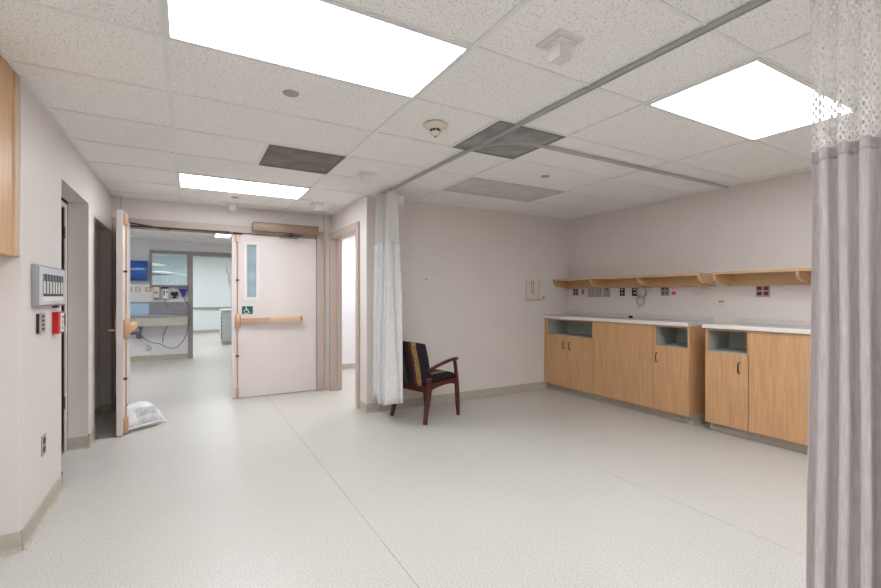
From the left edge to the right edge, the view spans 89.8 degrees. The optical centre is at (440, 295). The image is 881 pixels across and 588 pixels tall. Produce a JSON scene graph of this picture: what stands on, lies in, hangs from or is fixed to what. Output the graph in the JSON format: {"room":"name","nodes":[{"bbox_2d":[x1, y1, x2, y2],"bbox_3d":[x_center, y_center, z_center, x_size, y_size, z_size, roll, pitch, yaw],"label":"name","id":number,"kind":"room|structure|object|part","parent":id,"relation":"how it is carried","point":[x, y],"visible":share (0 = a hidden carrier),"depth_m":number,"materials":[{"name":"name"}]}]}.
{"room":"hospital room","nodes":[
{"label":"hospital room","id":0,"kind":"room"},
{"bbox_2d":[0,75,111,534],"bbox_3d":[-3.043,0.017,3.674,0.140,2.600,3.280,0,0,-30],"label":"wall","id":1,"kind":"structure","parent":0,"point":[51,168],"depth_m":2.74,"materials":[{"name":"paint"}]},
{"bbox_2d":[0,55,18,256],"bbox_3d":[-2.553,-0.667,1.742,1.194,0.929,0.558,0,0,-30],"label":"upper cabinet","id":2,"kind":"object","parent":1,"relation":"attached to","point":[9,79],"visible":1,"depth_m":2.18,"materials":[{"name":"brown wood"}]},
{"bbox_2d":[36,313,45,333],"bbox_3d":[-2.318,0.158,2.565,0.020,0.112,0.110,0,0,-30],"label":"light switch","id":3,"kind":"object","parent":1,"relation":"attached to","point":[40,318],"visible":1,"depth_m":2.54,"materials":[{"name":"white plastic"}]},
{"bbox_2d":[41,433,45,456],"bbox_3d":[-2.364,0.887,2.634,0.008,0.120,0.080,0,0,-30],"label":"power outlet","id":4,"kind":"object","parent":1,"relation":"attached to","point":[43,437],"visible":1,"depth_m":2.62,"materials":[{"name":"metal"}]},
{"bbox_2d":[31,264,64,307],"bbox_3d":[-2.389,-0.052,2.706,0.036,0.252,0.610,0,0,-30],"label":"control panel","id":5,"kind":"object","parent":1,"relation":"attached to","point":[47,283],"visible":1,"depth_m":2.60,"materials":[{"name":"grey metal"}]},
{"bbox_2d":[0,404,110,556],"bbox_3d":[-3.681,1.266,3.192,1.774,0.102,3.124,0,0,-30],"label":"baseboard","id":6,"kind":"structure","parent":1,"relation":"attached to","point":[15,542],"depth_m":2.59,"materials":[{"name":"plastic"}]},
{"bbox_2d":[52,311,63,333],"bbox_3d":[-2.482,0.172,2.872,0.038,0.140,0.130,0,0,-30],"label":"station","id":7,"kind":"object","parent":1,"relation":"attached to","point":[57,317],"visible":1,"depth_m":2.82,"materials":[{"name":"red plastic"}]},
{"bbox_3d":[-2.478,0.172,2.896,0.004,0.120,0.077,0,0,-30],"label":"handle","id":8,"kind":"part","parent":7,"relation":"part of","materials":[{"name":"white plastic"}]},
{"bbox_2d":[61,200,66,451],"bbox_3d":[-2.964,0.267,3.335,0.052,2.100,0.972,0,0,-30],"label":"trim","id":9,"kind":"structure","parent":1,"relation":"attached to","point":[63,204],"depth_m":3.72,"materials":[{"name":"paint"}]},
{"bbox_2d":[61,197,67,432],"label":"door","id":10,"kind":"structure","parent":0,"point":[62,199],"depth_m":4.26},
{"bbox_2d":[130,239,231,355],"bbox_3d":[-5.579,0.017,9.332,4.170,2.600,0.140,0,0,-30],"label":"wall","id":11,"kind":"structure","parent":0,"point":[174,335],"depth_m":9.12,"materials":[{"name":"paint"}]},
{"bbox_2d":[135,287,140,291],"bbox_3d":[-6.116,-0.132,8.936,0.100,0.101,0.015,0,0,-30],"label":"power outlet","id":12,"kind":"object","parent":11,"relation":"attached to","point":[137,289],"visible":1,"depth_m":8.93,"materials":[{"name":"beige plastic"}]},
{"bbox_2d":[130,260,147,280],"bbox_3d":[-6.050,-0.503,8.844,0.308,0.400,0.240,0,0,-30],"label":"paper towel dispenser","id":13,"kind":"object","parent":11,"relation":"attached to","point":[138,270],"visible":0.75,"depth_m":8.76,"materials":[{"name":"blue plastic"}]},
{"bbox_2d":[145,345,151,350],"bbox_3d":[-5.961,1.067,9.024,0.120,0.120,0.016,0,0,-30],"label":"cover","id":14,"kind":"object","parent":11,"relation":"attached to","point":[148,347],"visible":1,"depth_m":9.02,"materials":[{"name":"silver metal"}]},
{"bbox_2d":[145,287,151,291],"bbox_3d":[-5.963,-0.132,9.023,0.115,0.101,0.015,0,0,-30],"label":"power outlet","id":15,"kind":"object","parent":11,"relation":"attached to","point":[147,289],"visible":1,"depth_m":9.02,"materials":[{"name":"beige plastic"}]},
{"bbox_2d":[153,287,159,299],"bbox_3d":[-5.819,-0.056,9.047,0.117,0.255,0.116,0,0,-30],"label":"soap dispenser","id":16,"kind":"object","parent":11,"relation":"attached to","point":[156,290],"visible":1,"depth_m":9.01,"materials":[{"name":"beige plastic"}]},
{"bbox_2d":[130,297,189,348],"bbox_3d":[-5.936,0.549,8.817,1.639,1.071,0.400,0,0,-30],"label":"counter","id":17,"kind":"object","parent":11,"relation":"attached to","point":[165,313],"visible":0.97,"depth_m":8.97,"materials":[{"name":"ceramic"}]},
{"bbox_2d":[130,317,187,325],"bbox_3d":[-5.945,0.509,8.809,1.574,0.175,0.355,0,0,-30],"label":"basin","id":18,"kind":"object","parent":17,"relation":"in","point":[142,321],"depth_m":8.83,"materials":[{"name":"grey ceramic"}]},
{"bbox_3d":[-6.046,0.260,8.970,1.598,0.275,0.025,0,0,-30],"label":"panel","id":19,"kind":"part","parent":17,"relation":"part of","materials":[{"name":"silver metal"}]},
{"bbox_2d":[161,287,168,298],"bbox_3d":[-5.686,-0.066,9.127,0.130,0.245,0.110,0,0,-30],"label":"soap dispenser","id":20,"kind":"object","parent":11,"relation":"attached to","point":[165,290],"visible":1,"depth_m":9.09,"materials":[{"name":"white plastic"}]},
{"bbox_2d":[150,250,187,287],"bbox_3d":[-5.678,-0.554,9.258,0.675,0.773,0.190,0,0,-30],"label":"window","id":21,"kind":"structure","parent":11,"relation":"in","point":[151,251],"depth_m":9.16,"materials":[{"name":"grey glass"}]},
{"bbox_2d":[171,292,177,297],"bbox_3d":[-5.555,-0.021,9.230,0.130,0.135,0.060,0,0,-30],"label":"sensor box","id":22,"kind":"object","parent":11,"relation":"attached to","point":[174,294],"visible":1,"depth_m":9.21,"materials":[{"name":"black plastic"}]},
{"bbox_2d":[179,287,187,296],"bbox_3d":[-5.405,-0.083,9.288,0.172,0.200,0.108,0,0,-30],"label":"holder","id":23,"kind":"object","parent":11,"relation":"attached to","point":[183,290],"visible":1,"depth_m":9.25,"materials":[{"name":"blue plastic"}]},
{"bbox_2d":[188,251,231,357],"bbox_3d":[-4.981,0.187,9.656,0.930,2.260,0.210,0,0,-30],"label":"trim","id":24,"kind":"structure","parent":11,"relation":"attached to","point":[190,254],"depth_m":9.37,"materials":[{"name":"grey metal"}]},
{"bbox_2d":[152,254,222,257],"bbox_3d":[-7.178,-1.413,12.565,5.200,0.060,7.059,0,0,-30],"label":"ceiling","id":25,"kind":"structure","parent":0,"point":[152,254],"depth_m":15.09,"materials":[{"name":"paint"}]},
{"bbox_2d":[152,263,186,275],"bbox_3d":[-7.188,-0.941,11.188,1.086,0.864,0.836,0,0,6],"label":"lamp","id":26,"kind":"object","parent":25,"relation":"hanging from","point":[153,264],"visible":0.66,"depth_m":11.12,"materials":[{"name":"white plastic"}]},
{"bbox_2d":[152,255,231,329],"bbox_3d":[-7.188,-0.133,12.582,5.200,2.900,7.100,0,0,-30],"label":"wall","id":27,"kind":"structure","parent":0,"point":[211,288],"depth_m":15.80,"materials":[{"name":"paint"}]},
{"bbox_2d":[130,329,219,361],"bbox_3d":[-7.112,1.266,12.450,5.000,0.102,7.124,0,0,-30],"label":"baseboard","id":28,"kind":"structure","parent":27,"relation":"attached to","point":[185,355],"depth_m":9.17,"materials":[{"name":"plastic"}]},
{"bbox_2d":[193,307,231,309],"bbox_3d":[-8.864,0.437,15.517,5.000,0.080,0.060,0,0,-30],"label":"trim","id":29,"kind":"structure","parent":27,"relation":"attached to","point":[194,308],"depth_m":15.85,"materials":[{"name":"grey metal"}]},
{"bbox_2d":[112,196,329,389],"bbox_3d":[-2.685,0.017,5.687,2.760,2.600,0.140,0,0,-30],"label":"wall","id":30,"kind":"structure","parent":0,"point":[138,208],"depth_m":5.63,"materials":[{"name":"paint"}]},
{"bbox_2d":[108,209,137,435],"bbox_3d":[-3.265,0.248,4.602,0.205,2.113,1.109,0,0,-30],"label":"door","id":31,"kind":"structure","parent":30,"relation":"in","point":[124,326],"depth_m":4.13,"materials":[{"name":"paint"}]},
{"bbox_3d":[-2.999,0.237,4.213,0.014,1.840,0.014,0,0,-32],"label":"vertical rod","id":32,"kind":"part","parent":31,"relation":"part of","materials":[{"name":"silver metal"}]},
{"bbox_2d":[130,222,229,232],"bbox_3d":[-3.075,-0.802,5.242,1.060,0.078,0.178,0,0,-30],"label":"door frame","id":33,"kind":"structure","parent":30,"relation":"attached to","point":[136,224],"depth_m":5.19,"materials":[{"name":"metal"}]},
{"bbox_3d":[-3.330,-0.802,5.067,0.411,0.078,0.059,0,0,-15],"label":"arm","id":34,"kind":"part","parent":33,"relation":"part of","materials":[{"name":"metal"}]},
{"bbox_2d":[112,217,323,412],"bbox_3d":[-2.713,0.211,5.663,2.397,2.212,0.195,0,0,-30],"label":"trim","id":35,"kind":"structure","parent":30,"relation":"attached to","point":[319,238],"depth_m":5.60,"materials":[{"name":"paint"}]},
{"bbox_2d":[232,232,315,397],"bbox_3d":[-2.180,0.250,5.869,1.067,2.110,0.145,0,0,-30],"label":"door","id":36,"kind":"structure","parent":30,"relation":"in","point":[274,346],"depth_m":5.87,"materials":[{"name":"paint"}]},
{"bbox_3d":[-2.592,0.237,5.642,0.013,1.840,0.013,0,0,-7],"label":"vertical rod","id":37,"kind":"part","parent":36,"relation":"part of","materials":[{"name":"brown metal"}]},
{"bbox_2d":[242,306,252,313],"bbox_3d":[-2.496,0.182,5.714,0.130,0.100,0.010,0,0,-30],"label":"accessibility sign","id":38,"kind":"object","parent":36,"relation":"attached to","point":[245,309],"visible":1,"depth_m":5.71,"materials":[{"name":"green plastic"}]},
{"bbox_3d":[-2.453,-0.323,5.740,0.190,0.760,0.018,0,0,-30],"label":"window trim","id":39,"kind":"part","parent":36,"relation":"part of","materials":[{"name":"white metal"}]},
{"bbox_2d":[252,222,318,238],"bbox_3d":[-2.042,-0.862,5.853,0.830,0.167,0.217,0,0,-30],"label":"operator","id":40,"kind":"object","parent":30,"relation":"attached to","point":[290,230],"visible":1,"depth_m":5.80,"materials":[{"name":"brown metal"}]},
{"bbox_2d":[330,195,366,403],"bbox_3d":[-1.176,0.017,5.703,0.125,2.600,1.610,0,0,-30],"label":"wall","id":41,"kind":"structure","parent":0,"point":[356,211],"depth_m":5.09,"materials":[{"name":"paint"}]},
{"bbox_2d":[329,221,359,408],"bbox_3d":[-1.195,0.222,5.716,0.165,2.190,1.213,0,0,-30],"label":"trim","id":42,"kind":"structure","parent":41,"relation":"attached to","point":[336,237],"depth_m":6.15,"materials":[{"name":"paint"}]},
{"bbox_2d":[342,235,354,363],"bbox_3d":[-1.217,0.017,8.329,2.650,2.600,5.929,0,0,-30],"label":"wall","id":43,"kind":"structure","parent":0,"point":[348,244],"depth_m":7.95,"materials":[{"name":"paint"}]},
{"bbox_2d":[342,363,365,412],"bbox_3d":[-0.474,1.266,6.899,2.579,0.102,2.990,0,0,-30],"label":"baseboard","id":44,"kind":"structure","parent":43,"relation":"attached to","point":[362,406],"depth_m":7.88,"materials":[{"name":"plastic"}]},
{"bbox_2d":[0,332,807,587],"bbox_3d":[-2.895,1.342,6.984,8.300,0.050,21.400,0,0,-30],"label":"floor","id":45,"kind":"structure","parent":0,"point":[543,488],"depth_m":2.85,"materials":[{"name":"plastic"}]},
{"bbox_2d":[124,401,165,430],"bbox_3d":[-3.027,1.186,4.440,0.283,0.253,0.380,0,0,26],"label":"sandbag","id":46,"kind":"object","parent":45,"relation":"on","point":[141,414],"visible":0.76,"depth_m":4.37,"materials":[{"name":"white plastic"}]},
{"bbox_2d":[220,309,231,344],"bbox_3d":[-5.668,0.837,12.310,0.890,0.960,0.660,0,0,-30],"label":"storage cabinet","id":47,"kind":"object","parent":45,"relation":"on","point":[225,314],"visible":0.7,"depth_m":11.92,"materials":[{"name":"grey laminate"}]},
{"bbox_3d":[-5.909,0.792,11.861,0.025,0.810,0.060,0,0,-30],"label":"rail","id":48,"kind":"part","parent":47,"relation":"part of","materials":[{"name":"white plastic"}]},
{"bbox_2d":[390,341,459,424],"bbox_3d":[-0.179,0.900,4.867,0.564,0.844,0.593,0,0,43],"label":"armchair","id":49,"kind":"object","parent":45,"relation":"on","point":[418,376],"visible":0.86,"depth_m":4.65,"materials":[{"name":"black fabric"}]},
{"bbox_3d":[-0.502,1.088,4.891,0.052,0.469,0.119,0,0,43],"label":"leg","id":50,"kind":"part","parent":49,"relation":"part of","materials":[{"name":"brown wood"}]},
{"bbox_3d":[-0.303,0.977,4.736,0.480,0.060,0.025,0,0,43],"label":"rail","id":51,"kind":"part","parent":49,"relation":"part of","materials":[{"name":"brown wood"}]},
{"bbox_3d":[-0.328,0.723,4.709,0.500,0.490,0.160,0,0,43],"label":"backrest","id":52,"kind":"part","parent":49,"relation":"part of","materials":[{"name":"fabric"}]},
{"bbox_3d":[-0.135,1.088,4.546,0.052,0.469,0.119,0,0,43],"label":"leg","id":53,"kind":"part","parent":49,"relation":"part of","materials":[{"name":"brown wood"}]},
{"bbox_3d":[-0.149,0.879,4.900,0.476,0.098,0.455,0,0,43],"label":"seat","id":54,"kind":"part","parent":49,"relation":"part of","materials":[{"name":"fabric"}]},
{"bbox_3d":[0.034,0.728,4.719,0.050,0.112,0.454,0,0,43],"label":"arm","id":55,"kind":"part","parent":49,"relation":"part of","materials":[{"name":"brown wood"}]},
{"bbox_3d":[0.030,0.938,4.728,0.024,0.091,0.430,0,0,43],"label":"rail","id":56,"kind":"part","parent":49,"relation":"part of","materials":[{"name":"brown wood"}]},
{"bbox_3d":[0.176,1.010,4.877,0.036,0.616,0.091,0,0,43],"label":"leg","id":57,"kind":"part","parent":49,"relation":"part of","materials":[{"name":"brown wood"}]},
{"bbox_2d":[545,318,593,393],"bbox_3d":[1.881,0.815,6.012,0.494,1.005,0.870,0,0,-30],"label":"base cabinet","id":58,"kind":"object","parent":45,"relation":"on","point":[569,344],"visible":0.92,"depth_m":5.95,"materials":[{"name":"brown wood"}]},
{"bbox_3d":[1.594,0.880,6.100,0.019,0.690,0.428,0,0,-30],"label":"door","id":59,"kind":"part","parent":58,"relation":"part of","materials":[{"name":"brown wood"}]},
{"bbox_3d":[1.809,0.880,5.723,0.019,0.690,0.433,0,0,-30],"label":"door","id":60,"kind":"part","parent":58,"relation":"part of","materials":[{"name":"brown wood"}]},
{"bbox_2d":[594,321,653,407],"bbox_3d":[2.313,0.815,5.286,0.462,1.005,0.815,0,0,-30],"label":"base cabinet","id":61,"kind":"object","parent":45,"relation":"on","point":[623,352],"visible":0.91,"depth_m":5.13,"materials":[{"name":"brown wood"}]},
{"bbox_2d":[543,311,714,326],"bbox_3d":[2.187,0.268,5.487,0.490,0.086,2.096,0,0,-30],"label":"countertop","id":62,"kind":"structure","parent":61,"relation":"on","point":[669,320],"depth_m":5.22,"materials":[{"name":"laminate"}]},
{"bbox_2d":[653,325,705,416],"bbox_3d":[2.602,0.815,4.750,0.494,1.005,0.398,0,0,-30],"label":"base cabinet","id":63,"kind":"object","parent":45,"relation":"on","point":[678,351],"visible":0.91,"depth_m":4.60,"materials":[{"name":"brown wood"}]},
{"bbox_3d":[2.423,0.880,4.648,0.019,0.690,0.394,0,0,-30],"label":"door","id":64,"kind":"part","parent":63,"relation":"part of","materials":[{"name":"brown wood"}]},
{"bbox_2d":[705,328,748,430],"bbox_3d":[2.874,0.815,4.272,0.494,1.005,0.384,0,0,-30],"label":"base cabinet","id":65,"kind":"object","parent":45,"relation":"on","point":[727,350],"visible":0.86,"depth_m":4.20,"materials":[{"name":"brown wood"}]},
{"bbox_2d":[749,331,809,445],"bbox_3d":[3.190,0.815,3.752,0.462,1.005,0.828,0,0,-30],"label":"base cabinet","id":66,"kind":"object","parent":45,"relation":"on","point":[779,363],"visible":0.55,"depth_m":3.79,"materials":[{"name":"brown wood"}]},
{"bbox_2d":[702,318,809,333],"bbox_3d":[3.087,0.268,3.912,0.490,0.086,1.252,0,0,-30],"label":"countertop","id":67,"kind":"structure","parent":66,"relation":"on","point":[767,325],"depth_m":4.09,"materials":[{"name":"laminate"}]},
{"bbox_2d":[0,0,880,243],"bbox_3d":[-1.095,-1.165,3.832,8.300,0.061,14.140,0,0,-30],"label":"ceiling","id":68,"kind":"structure","parent":0,"point":[142,108],"depth_m":2.63,"materials":[{"name":"tile"}]},
{"bbox_2d":[213,234,231,237],"bbox_3d":[-3.969,-1.135,8.098,0.300,0.012,1.000,0,0,-30],"label":"recessed light","id":69,"kind":"object","parent":68,"relation":"in","point":[215,235],"visible":0.43,"depth_m":8.33,"materials":[{"name":"white plastic"}]},
{"bbox_2d":[225,202,238,210],"bbox_3d":[-2.574,-1.098,5.463,0.150,0.086,0.150,0,0,-30],"label":"ceiling sensor","id":70,"kind":"object","parent":68,"relation":"attached to","point":[232,206],"visible":1,"depth_m":5.43,"materials":[{"name":"white plastic"}]},
{"bbox_2d":[177,172,311,199],"bbox_3d":[-2.038,-1.135,4.616,1.220,0.012,0.608,0,0,-30],"label":"recessed light","id":71,"kind":"object","parent":68,"relation":"in","point":[185,180],"visible":1,"depth_m":4.57,"materials":[{"name":"white plastic"}]},
{"bbox_2d":[283,90,298,96],"bbox_3d":[-0.842,-1.139,2.490,0.088,0.007,0.088,0,0,-30],"label":"sprinkler cover","id":72,"kind":"object","parent":68,"relation":"attached to","point":[290,93],"visible":1,"depth_m":2.48,"materials":[{"name":"grey metal"}]},
{"bbox_2d":[259,144,345,173],"bbox_3d":[-1.171,-1.136,3.711,0.588,0.010,0.588,0,0,-30],"label":"ceiling vent","id":73,"kind":"object","parent":68,"relation":"in","point":[276,156],"visible":1,"depth_m":3.67,"materials":[{"name":"grey metal"}]},
{"bbox_2d":[161,0,472,99],"bbox_3d":[-0.530,-1.135,1.976,1.220,0.012,0.608,0,0,-30],"label":"recessed light","id":74,"kind":"object","parent":68,"relation":"in","point":[330,39],"visible":1,"depth_m":1.95,"materials":[{"name":"white plastic"}]},
{"bbox_2d":[310,202,324,210],"bbox_3d":[-1.521,-1.098,5.465,0.150,0.086,0.150,0,0,-30],"label":"ceiling sensor","id":75,"kind":"object","parent":68,"relation":"attached to","point":[317,206],"visible":1,"depth_m":5.43,"materials":[{"name":"white plastic"}]},
{"bbox_2d":[356,171,376,183],"bbox_3d":[-0.690,-1.098,4.132,0.150,0.086,0.150,0,0,-30],"label":"ceiling sensor","id":76,"kind":"object","parent":68,"relation":"attached to","point":[366,177],"visible":1,"depth_m":4.10,"materials":[{"name":"white plastic"}]},
{"bbox_3d":[-0.690,-1.136,4.132,0.150,0.010,0.150,0,0,-30],"label":"plate","id":77,"kind":"part","parent":76,"relation":"part of","materials":[{"name":"white plastic"}]},
{"bbox_2d":[423,120,446,136],"bbox_3d":[-0.035,-1.095,2.934,0.158,0.079,0.158,0,0,-30],"label":"smoke detector","id":78,"kind":"object","parent":68,"relation":"attached to","point":[434,126],"visible":1,"depth_m":2.90,"materials":[{"name":"beige plastic"}]},
{"bbox_2d":[443,177,562,201],"bbox_3d":[0.684,-1.136,4.770,1.196,0.010,0.588,0,0,-30],"label":"ceiling vent","id":79,"kind":"object","parent":68,"relation":"in","point":[475,186],"visible":1,"depth_m":4.75,"materials":[{"name":"grey metal"}]},
{"bbox_2d":[452,121,564,158],"bbox_3d":[0.492,-1.136,3.260,0.588,0.010,0.588,0,0,-30],"label":"ceiling vent","id":80,"kind":"object","parent":68,"relation":"in","point":[510,151],"visible":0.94,"depth_m":3.20,"materials":[{"name":"grey metal"}]},
{"bbox_3d":[0.488,-1.133,3.319,0.240,0.003,0.160,0,0,-30],"label":"plate","id":81,"kind":"part","parent":80,"relation":"part of","materials":[{"name":"grey metal"}]},
{"bbox_2d":[379,141,728,194],"bbox_3d":[1.062,-1.124,3.975,3.688,0.020,1.604,0,0,6],"label":"track","id":82,"kind":"object","parent":68,"relation":"attached to","point":[502,142],"visible":0.96,"depth_m":3.67,"materials":[{"name":"metal"}]},
{"bbox_2d":[372,190,403,405],"bbox_3d":[-0.565,0.011,4.729,0.284,2.241,0.506,0,0,-30],"label":"privacy curtain","id":83,"kind":"object","parent":82,"relation":"hanging from","point":[387,388],"visible":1,"depth_m":4.62,"materials":[{"name":"white fabric"}]},
{"bbox_2d":[536,28,584,65],"bbox_3d":[0.537,-1.098,1.983,0.150,0.086,0.150,0,0,-30],"label":"ceiling sensor","id":84,"kind":"object","parent":68,"relation":"attached to","point":[559,45],"visible":1,"depth_m":1.96,"materials":[{"name":"white plastic"}]},
{"bbox_3d":[0.537,-1.136,1.983,0.150,0.010,0.150,0,0,-30],"label":"plate","id":85,"kind":"part","parent":84,"relation":"part of","materials":[{"name":"white plastic"}]},
{"bbox_2d":[481,0,771,144],"bbox_3d":[1.387,-1.124,1.411,0.022,0.020,4.275,0,0,-30],"label":"track","id":86,"kind":"object","parent":68,"relation":"attached to","point":[755,4],"visible":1,"depth_m":2.11,"materials":[{"name":"metal"}]},
{"bbox_2d":[806,0,880,587],"bbox_3d":[1.588,0.053,1.083,0.089,2.328,1.148,0,0,-30],"label":"privacy curtain","id":87,"kind":"object","parent":86,"relation":"hanging from","point":[843,522],"visible":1,"depth_m":1.47,"materials":[{"name":"white fabric"}]},
{"bbox_2d":[645,56,858,140],"bbox_3d":[1.890,-1.135,2.659,1.220,0.012,0.608,0,0,-30],"label":"recessed light","id":88,"kind":"object","parent":68,"relation":"in","point":[757,98],"visible":0.89,"depth_m":2.59,"materials":[{"name":"white plastic"}]},
{"bbox_2d":[367,195,567,403],"bbox_3d":[0.491,0.017,5.809,3.124,2.600,0.140,0,0,-30],"label":"wall","id":89,"kind":"structure","parent":0,"point":[479,314],"depth_m":5.71,"materials":[{"name":"paint"}]},
{"bbox_2d":[366,381,548,413],"bbox_3d":[0.529,1.266,5.736,3.131,0.102,0.024,0,0,-30],"label":"baseboard","id":90,"kind":"structure","parent":89,"relation":"attached to","point":[443,398],"depth_m":5.61,"materials":[{"name":"plastic"}]},
{"bbox_2d":[525,279,543,298],"bbox_3d":[1.317,-0.095,6.157,0.295,0.280,0.075,0,0,-30],"label":"bracket","id":91,"kind":"object","parent":89,"relation":"attached to","point":[532,286],"visible":1,"depth_m":6.16,"materials":[{"name":"beige plastic"}]},
{"bbox_2d":[525,297,542,298],"bbox_3d":[1.306,0.031,6.150,0.270,0.028,0.075,0,0,-30],"label":"tray","id":92,"kind":"object","parent":91,"relation":"on","point":[525,297],"depth_m":6.11,"materials":[{"name":"beige plastic"}]},
{"bbox_2d":[568,170,811,322],"bbox_3d":[3.702,0.017,3.479,0.140,2.600,7.370,0,0,-30],"label":"wall","id":93,"kind":"structure","parent":0,"point":[765,224],"depth_m":4.81,"materials":[{"name":"paint"}]},
{"bbox_2d":[573,289,577,295],"bbox_3d":[1.953,-0.060,6.391,0.008,0.115,0.100,0,0,-30],"label":"power outlet","id":94,"kind":"object","parent":93,"relation":"attached to","point":[575,291],"visible":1,"depth_m":6.39,"materials":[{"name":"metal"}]},
{"bbox_2d":[588,289,593,296],"bbox_3d":[2.094,-0.062,6.145,0.008,0.152,0.109,0,0,-30],"label":"plate","id":95,"kind":"object","parent":93,"relation":"attached to","point":[590,291],"visible":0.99,"depth_m":6.14,"materials":[{"name":"grey metal"}]},
{"bbox_2d":[595,289,601,296],"bbox_3d":[2.156,-0.062,6.035,0.008,0.152,0.110,0,0,-30],"label":"plate","id":96,"kind":"object","parent":93,"relation":"attached to","point":[598,292],"visible":0.75,"depth_m":6.03,"materials":[{"name":"grey metal"}]},
{"bbox_2d":[603,288,609,296],"bbox_3d":[2.223,-0.062,5.918,0.008,0.152,0.112,0,0,-30],"label":"plate","id":97,"kind":"object","parent":93,"relation":"attached to","point":[606,291],"visible":0.82,"depth_m":5.92,"materials":[{"name":"grey metal"}]},
{"bbox_2d":[620,288,624,295],"bbox_3d":[2.346,-0.059,5.704,0.008,0.116,0.074,0,0,-30],"label":"power outlet","id":98,"kind":"object","parent":93,"relation":"attached to","point":[622,290],"visible":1,"depth_m":5.70,"materials":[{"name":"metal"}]},
{"bbox_2d":[553,273,715,288],"bbox_3d":[2.267,-0.170,5.529,0.311,0.138,2.097,0,0,-30],"label":"wall shelf","id":99,"kind":"object","parent":93,"relation":"attached to","point":[684,279],"visible":0.94,"depth_m":5.28,"materials":[{"name":"brown wood"}]},
{"bbox_2d":[636,285,646,307],"bbox_3d":[2.468,0.010,5.419,0.073,0.281,0.156,0,0,-30],"label":"cable coil","id":100,"kind":"object","parent":99,"relation":"hanging from","point":[645,294],"visible":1,"depth_m":5.42,"materials":[{"name":"grey plastic"}]},
{"bbox_2d":[632,288,636,295],"bbox_3d":[2.437,-0.059,5.545,0.008,0.116,0.080,0,0,-30],"label":"power outlet","id":101,"kind":"object","parent":93,"relation":"attached to","point":[634,293],"visible":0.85,"depth_m":5.54,"materials":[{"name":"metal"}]},
{"bbox_2d":[567,311,712,321],"bbox_3d":[2.386,0.249,5.615,0.018,0.048,2.073,0,0,-30],"label":"backsplash","id":102,"kind":"structure","parent":93,"relation":"attached to","point":[692,318],"depth_m":5.38,"materials":[{"name":"laminate"}]},
{"bbox_2d":[661,287,668,295],"bbox_3d":[2.637,-0.059,5.193,0.008,0.119,0.106,0,0,-30],"label":"power outlet","id":103,"kind":"object","parent":93,"relation":"attached to","point":[664,290],"visible":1,"depth_m":5.19,"materials":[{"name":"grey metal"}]},
{"bbox_2d":[549,383,807,454],"bbox_3d":[2.570,1.266,4.912,0.404,0.102,3.460,0,0,-30],"label":"trim","id":104,"kind":"structure","parent":93,"relation":"attached to","point":[698,419],"depth_m":4.56,"materials":[{"name":"plastic"}]},
{"bbox_2d":[718,297,724,307],"bbox_3d":[2.950,0.066,4.645,0.008,0.113,0.070,0,0,-30],"label":"outlet","id":105,"kind":"object","parent":93,"relation":"attached to","point":[721,300],"visible":1,"depth_m":4.64,"materials":[{"name":"beige plastic"}]},
{"bbox_2d":[712,268,810,285],"bbox_3d":[3.204,-0.170,3.887,0.311,0.138,1.412,0,0,-30],"label":"wall shelf","id":106,"kind":"object","parent":93,"relation":"attached to","point":[794,276],"visible":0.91,"depth_m":4.22,"materials":[{"name":"brown wood"}]},
{"bbox_3d":[3.331,-0.158,3.959,0.020,0.114,1.412,0,0,-30],"label":"rail","id":107,"kind":"part","parent":106,"relation":"part of","materials":[{"name":"brown wood"}]},
{"bbox_2d":[756,286,769,296],"bbox_3d":[3.142,-0.050,4.309,0.008,0.119,0.122,0,0,-30],"label":"power outlet","id":108,"kind":"object","parent":93,"relation":"attached to","point":[761,291],"visible":1,"depth_m":4.31,"materials":[{"name":"plastic"}]},
{"bbox_2d":[734,318,809,325],"bbox_3d":[3.306,0.249,4.005,0.018,0.048,1.195,0,0,-30],"label":"backsplash","id":109,"kind":"structure","parent":93,"relation":"attached to","point":[736,320],"depth_m":4.22,"materials":[{"name":"laminate"}]}
]}

